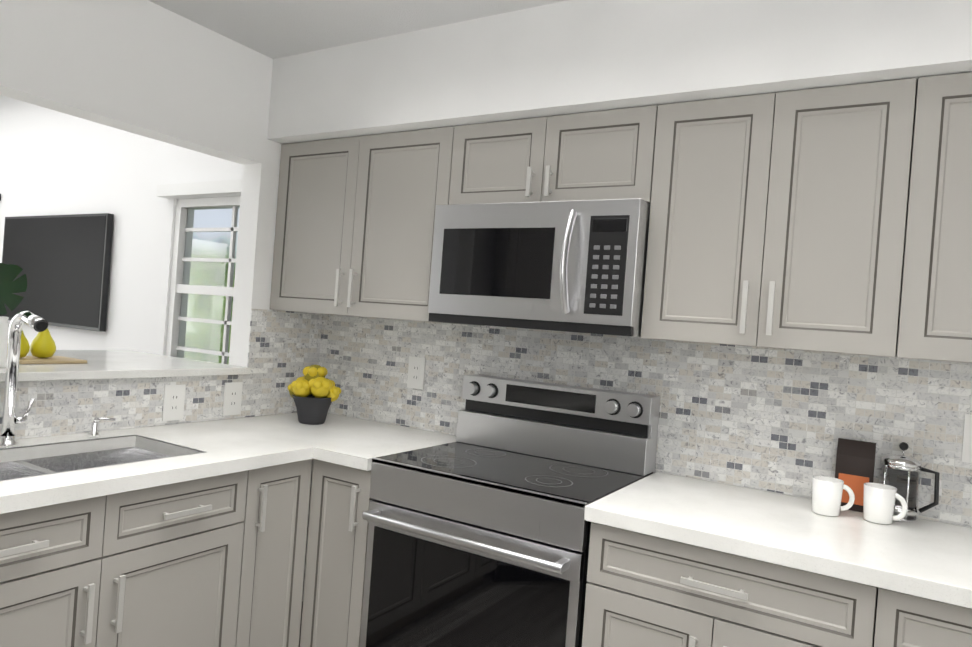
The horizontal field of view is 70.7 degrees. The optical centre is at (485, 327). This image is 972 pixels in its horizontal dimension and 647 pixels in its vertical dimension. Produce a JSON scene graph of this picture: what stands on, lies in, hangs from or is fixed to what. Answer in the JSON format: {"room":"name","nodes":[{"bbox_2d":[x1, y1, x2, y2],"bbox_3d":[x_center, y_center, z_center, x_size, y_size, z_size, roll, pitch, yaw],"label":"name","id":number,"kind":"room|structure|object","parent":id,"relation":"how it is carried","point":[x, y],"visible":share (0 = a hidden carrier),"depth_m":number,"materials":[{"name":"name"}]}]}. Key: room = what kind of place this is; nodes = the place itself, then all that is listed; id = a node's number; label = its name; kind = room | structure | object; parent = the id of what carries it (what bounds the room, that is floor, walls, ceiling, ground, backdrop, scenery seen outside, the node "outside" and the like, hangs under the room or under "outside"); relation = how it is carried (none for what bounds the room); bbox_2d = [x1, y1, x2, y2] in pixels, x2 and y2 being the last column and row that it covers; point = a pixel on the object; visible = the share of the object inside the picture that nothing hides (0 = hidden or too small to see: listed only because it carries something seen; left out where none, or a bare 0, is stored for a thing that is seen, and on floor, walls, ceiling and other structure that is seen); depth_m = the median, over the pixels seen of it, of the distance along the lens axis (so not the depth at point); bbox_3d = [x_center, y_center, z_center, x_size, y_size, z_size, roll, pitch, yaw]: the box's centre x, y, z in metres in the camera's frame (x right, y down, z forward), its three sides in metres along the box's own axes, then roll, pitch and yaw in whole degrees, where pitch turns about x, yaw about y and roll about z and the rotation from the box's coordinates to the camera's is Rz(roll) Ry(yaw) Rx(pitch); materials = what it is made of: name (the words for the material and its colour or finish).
{"room":"kitchen","nodes":[
{"label":"kitchen","id":0,"kind":"room"},
{"bbox_2d":[0,0,295,438],"bbox_3d":[-1.443,-0.130,2.299,0.120,2.800,2.360,4,0,31],"label":"wall","id":1,"kind":"structure","parent":0,"point":[148,69],"depth_m":2.52,"materials":[{"name":"white paint"}]},
{"bbox_2d":[0,309,321,438],"bbox_3d":[-1.406,0.126,2.269,0.006,0.464,2.344,4,0,31],"label":"backsplash","id":2,"kind":"structure","parent":1,"relation":"attached to","point":[284,350],"depth_m":2.69,"materials":[{"name":"tile"}]},
{"bbox_2d":[162,384,185,420],"bbox_3d":[-1.194,0.288,2.623,0.008,0.136,0.086,4,0,31],"label":"electrical outlet","id":3,"kind":"object","parent":1,"relation":"attached to","point":[173,401],"visible":1,"depth_m":2.62,"materials":[{"name":"white plastic"}]},
{"bbox_2d":[222,382,242,415],"bbox_3d":[-1.054,0.297,2.853,0.008,0.136,0.086,4,0,31],"label":"electrical outlet","id":4,"kind":"object","parent":1,"relation":"attached to","point":[232,400],"visible":1,"depth_m":2.85,"materials":[{"name":"white plastic"}]},
{"bbox_2d":[299,601,302,646],"bbox_3d":[-2.818,1.201,1.769,8.120,0.050,4.840,4,0,31],"label":"floor","id":5,"kind":"structure","parent":0,"point":[300,623],"depth_m":3.04,"materials":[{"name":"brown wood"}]},
{"bbox_2d":[0,454,247,646],"bbox_3d":[-1.274,0.851,1.949,0.652,0.872,0.912,4,0,31],"label":"base cabinet","id":6,"kind":"object","parent":5,"relation":"on","point":[157,566],"visible":0.92,"depth_m":1.87,"materials":[{"name":"grey paint"}]},
{"bbox_2d":[0,412,456,513],"bbox_3d":[-1.145,0.489,1.726,1.057,0.216,2.982,4,0,31],"label":"countertop","id":7,"kind":"structure","parent":6,"relation":"on","point":[108,462],"depth_m":2.27,"materials":[{"name":"white stone"}]},
{"bbox_2d":[0,310,47,446],"bbox_3d":[-1.368,0.157,2.053,0.186,0.411,0.093,4,0,31],"label":"faucet","id":8,"kind":"object","parent":7,"relation":"on","point":[10,418],"visible":1,"depth_m":2.06,"materials":[{"name":"silver metal"}]},
{"bbox_2d":[88,417,115,436],"bbox_3d":[-1.292,0.334,2.304,0.055,0.066,0.068,4,0,31],"label":"soap pump","id":9,"kind":"object","parent":7,"relation":"on","point":[94,432],"visible":1,"depth_m":2.29,"materials":[{"name":"silver metal"}]},
{"bbox_2d":[288,364,340,424],"bbox_3d":[-0.730,0.281,2.903,0.208,0.248,0.192,4,0,31],"label":"flower pot","id":10,"kind":"object","parent":7,"relation":"on","point":[314,392],"visible":1,"depth_m":2.85,"materials":[{"name":"grey"}]},
{"bbox_2d":[235,459,311,646],"bbox_3d":[-0.965,0.872,2.460,0.652,0.872,0.278,4,0,31],"label":"base cabinet","id":11,"kind":"object","parent":5,"relation":"on","point":[275,521],"visible":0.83,"depth_m":2.31,"materials":[{"name":"grey paint"}]},
{"bbox_2d":[300,459,372,646],"bbox_3d":[-0.378,0.914,2.607,0.271,0.872,0.652,4,0,31],"label":"base cabinet","id":12,"kind":"object","parent":5,"relation":"on","point":[340,499],"visible":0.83,"depth_m":2.37,"materials":[{"name":"grey paint"}]},
{"bbox_2d":[360,374,659,646],"bbox_3d":[0.067,0.794,2.317,0.765,1.180,0.685,4,0,31],"label":"range","id":13,"kind":"object","parent":5,"relation":"on","point":[479,532],"visible":0.98,"depth_m":2.16,"materials":[{"name":"silver metal"}]},
{"bbox_2d":[582,522,877,646],"bbox_3d":[0.697,0.997,1.953,0.684,0.872,0.652,4,0,31],"label":"base cabinet","id":14,"kind":"object","parent":5,"relation":"on","point":[643,590],"visible":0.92,"depth_m":1.71,"materials":[{"name":"grey paint"}]},
{"bbox_2d":[874,588,971,646],"bbox_3d":[1.282,1.042,1.597,0.684,0.872,0.652,4,0,31],"label":"base cabinet","id":15,"kind":"object","parent":5,"relation":"on","point":[904,620],"visible":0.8,"depth_m":1.49,"materials":[{"name":"grey paint"}]},
{"bbox_2d":[584,472,971,608],"bbox_3d":[1.029,0.562,1.774,1.398,0.040,0.642,4,0,31],"label":"countertop","id":16,"kind":"structure","parent":15,"relation":"on","point":[927,559],"depth_m":1.76,"materials":[{"name":"white stone"}]},
{"bbox_2d":[812,476,854,516],"bbox_3d":[0.992,0.487,1.963,0.112,0.100,0.082,4,0,31],"label":"mug","id":17,"kind":"object","parent":16,"relation":"on","point":[826,495],"visible":1,"depth_m":1.94,"materials":[{"name":"white ceramic"}]},
{"bbox_2d":[835,438,875,511],"bbox_3d":[1.107,0.442,2.058,0.100,0.205,0.062,4,0,31],"label":"coffee bag","id":18,"kind":"object","parent":16,"relation":"on","point":[855,466],"visible":0.66,"depth_m":2.03,"materials":[{"name":"black"}]},
{"bbox_2d":[863,482,907,524],"bbox_3d":[1.115,0.496,1.917,0.110,0.100,0.082,4,0,31],"label":"mug","id":19,"kind":"object","parent":16,"relation":"on","point":[879,499],"visible":1,"depth_m":1.89,"materials":[{"name":"white ceramic"}]},
{"bbox_2d":[883,442,939,522],"bbox_3d":[1.222,0.444,1.971,0.141,0.220,0.094,4,0,31],"label":"press","id":20,"kind":"object","parent":16,"relation":"on","point":[902,473],"visible":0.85,"depth_m":1.95,"materials":[{"name":"clear glass"}]},
{"bbox_2d":[148,0,566,58],"bbox_3d":[-0.189,-1.114,1.045,3.190,0.060,3.270,4,0,31],"label":"ceiling","id":21,"kind":"structure","parent":0,"point":[273,29],"depth_m":2.48,"materials":[{"name":"white paint"}]},
{"bbox_2d":[267,0,971,143],"bbox_3d":[0.489,-0.869,2.304,3.070,0.342,0.400,4,0,31],"label":"soffit","id":22,"kind":"structure","parent":21,"relation":"attached to","point":[567,57],"depth_m":2.15,"materials":[{"name":"paint"}]},
{"bbox_2d":[0,95,967,600],"bbox_3d":[-1.491,-0.141,3.779,8.120,2.800,0.120,4,0,31],"label":"wall","id":23,"kind":"structure","parent":0,"point":[56,163],"depth_m":4.20,"materials":[{"name":"white paint"}]},
{"bbox_2d":[0,213,113,331],"bbox_3d":[-2.856,-0.375,4.514,1.280,0.720,0.051,4,0,31],"label":"screen","id":24,"kind":"object","parent":23,"relation":"attached to","point":[63,262],"visible":0.81,"depth_m":4.39,"materials":[{"name":"black plastic"}]},
{"bbox_2d":[156,179,241,363],"bbox_3d":[-1.413,-0.212,3.685,1.040,1.115,0.175,4,0,31],"label":"window","id":25,"kind":"structure","parent":23,"relation":"in","point":[202,278],"depth_m":3.82,"materials":[{"name":"white"}]},
{"bbox_2d":[270,127,483,325],"bbox_3d":[-0.459,-0.404,2.881,0.910,0.726,0.357,4,0,31],"label":"upper cabinet","id":26,"kind":"object","parent":23,"relation":"attached to","point":[354,227],"visible":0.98,"depth_m":2.73,"materials":[{"name":"grey paint"}]},
{"bbox_2d":[407,356,425,389],"bbox_3d":[-0.302,0.197,2.961,0.086,0.136,0.008,4,0,31],"label":"electrical outlet","id":27,"kind":"object","parent":23,"relation":"attached to","point":[416,372],"visible":1,"depth_m":2.96,"materials":[{"name":"white plastic"}]},
{"bbox_2d":[449,105,657,204],"bbox_3d":[0.270,-0.560,2.446,0.760,0.303,0.357,4,0,31],"label":"upper cabinet","id":28,"kind":"object","parent":23,"relation":"attached to","point":[603,155],"visible":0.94,"depth_m":2.30,"materials":[{"name":"grey paint"}]},
{"bbox_2d":[428,198,650,336],"bbox_3d":[0.208,-0.200,2.389,0.756,0.416,0.469,4,0,31],"label":"microwave","id":29,"kind":"object","parent":28,"relation":"attached to","point":[579,266],"visible":1,"depth_m":2.22,"materials":[{"name":"silver metal"}]},
{"bbox_2d":[319,314,971,526],"bbox_3d":[0.506,0.256,2.479,3.064,0.484,0.006,4,0,31],"label":"backsplash","id":30,"kind":"structure","parent":23,"relation":"attached to","point":[778,420],"depth_m":2.31,"materials":[{"name":"tile"}]},
{"bbox_2d":[641,78,916,356],"bbox_3d":[0.871,-0.302,2.072,0.682,0.726,0.357,4,0,31],"label":"upper cabinet","id":31,"kind":"object","parent":23,"relation":"attached to","point":[778,220],"visible":1,"depth_m":1.92,"materials":[{"name":"grey paint"}]},
{"bbox_2d":[897,72,971,362],"bbox_3d":[1.454,-0.257,1.717,0.682,0.726,0.357,4,0,31],"label":"upper cabinet","id":32,"kind":"object","parent":23,"relation":"attached to","point":[935,320],"visible":1,"depth_m":1.74,"materials":[{"name":"grey paint"}]},
{"bbox_2d":[961,414,971,462],"bbox_3d":[1.395,0.317,1.928,0.086,0.136,0.008,4,0,31],"label":"electrical outlet","id":33,"kind":"object","parent":23,"relation":"attached to","point":[967,447],"visible":1,"depth_m":1.94,"materials":[{"name":"white plastic"}]},
{"bbox_3d":[-1.889,0.689,2.443,0.678,1.100,1.580,4,0,31],"label":"wall","id":34,"kind":"structure","parent":0,"visible":0},
{"bbox_2d":[0,350,250,381],"bbox_3d":[-1.809,0.128,2.416,0.888,0.029,1.676,4,0,31],"label":"bar countertop","id":35,"kind":"structure","parent":34,"relation":"on","point":[108,364],"depth_m":2.63,"materials":[{"name":"white stone"}]},
{"bbox_2d":[0,263,26,367],"bbox_3d":[-1.585,-0.039,2.221,0.089,0.337,0.183,4,0,31],"label":"vase","id":36,"kind":"object","parent":35,"relation":"on","point":[9,274],"visible":0.85,"depth_m":2.24,"materials":[{"name":"white ceramic"}]},
{"bbox_2d":[19,356,86,363],"bbox_3d":[-1.712,0.114,2.388,0.200,0.012,0.530,4,0,31],"label":"board","id":37,"kind":"object","parent":35,"relation":"on","point":[48,360],"visible":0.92,"depth_m":2.49,"materials":[{"name":"beige wood"}]},
{"bbox_2d":[20,330,29,357],"bbox_3d":[-1.673,0.042,2.443,0.082,0.135,0.082,4,0,31],"label":"pear","id":38,"kind":"object","parent":37,"relation":"on","point":[24,348],"visible":0.27,"depth_m":2.44,"materials":[{"name":"yellow food"}]},
{"bbox_2d":[30,328,55,357],"bbox_3d":[-1.626,0.045,2.520,0.082,0.135,0.082,4,0,31],"label":"pear","id":39,"kind":"object","parent":37,"relation":"on","point":[42,345],"visible":0.81,"depth_m":2.50,"materials":[{"name":"yellow food"}]}
]}

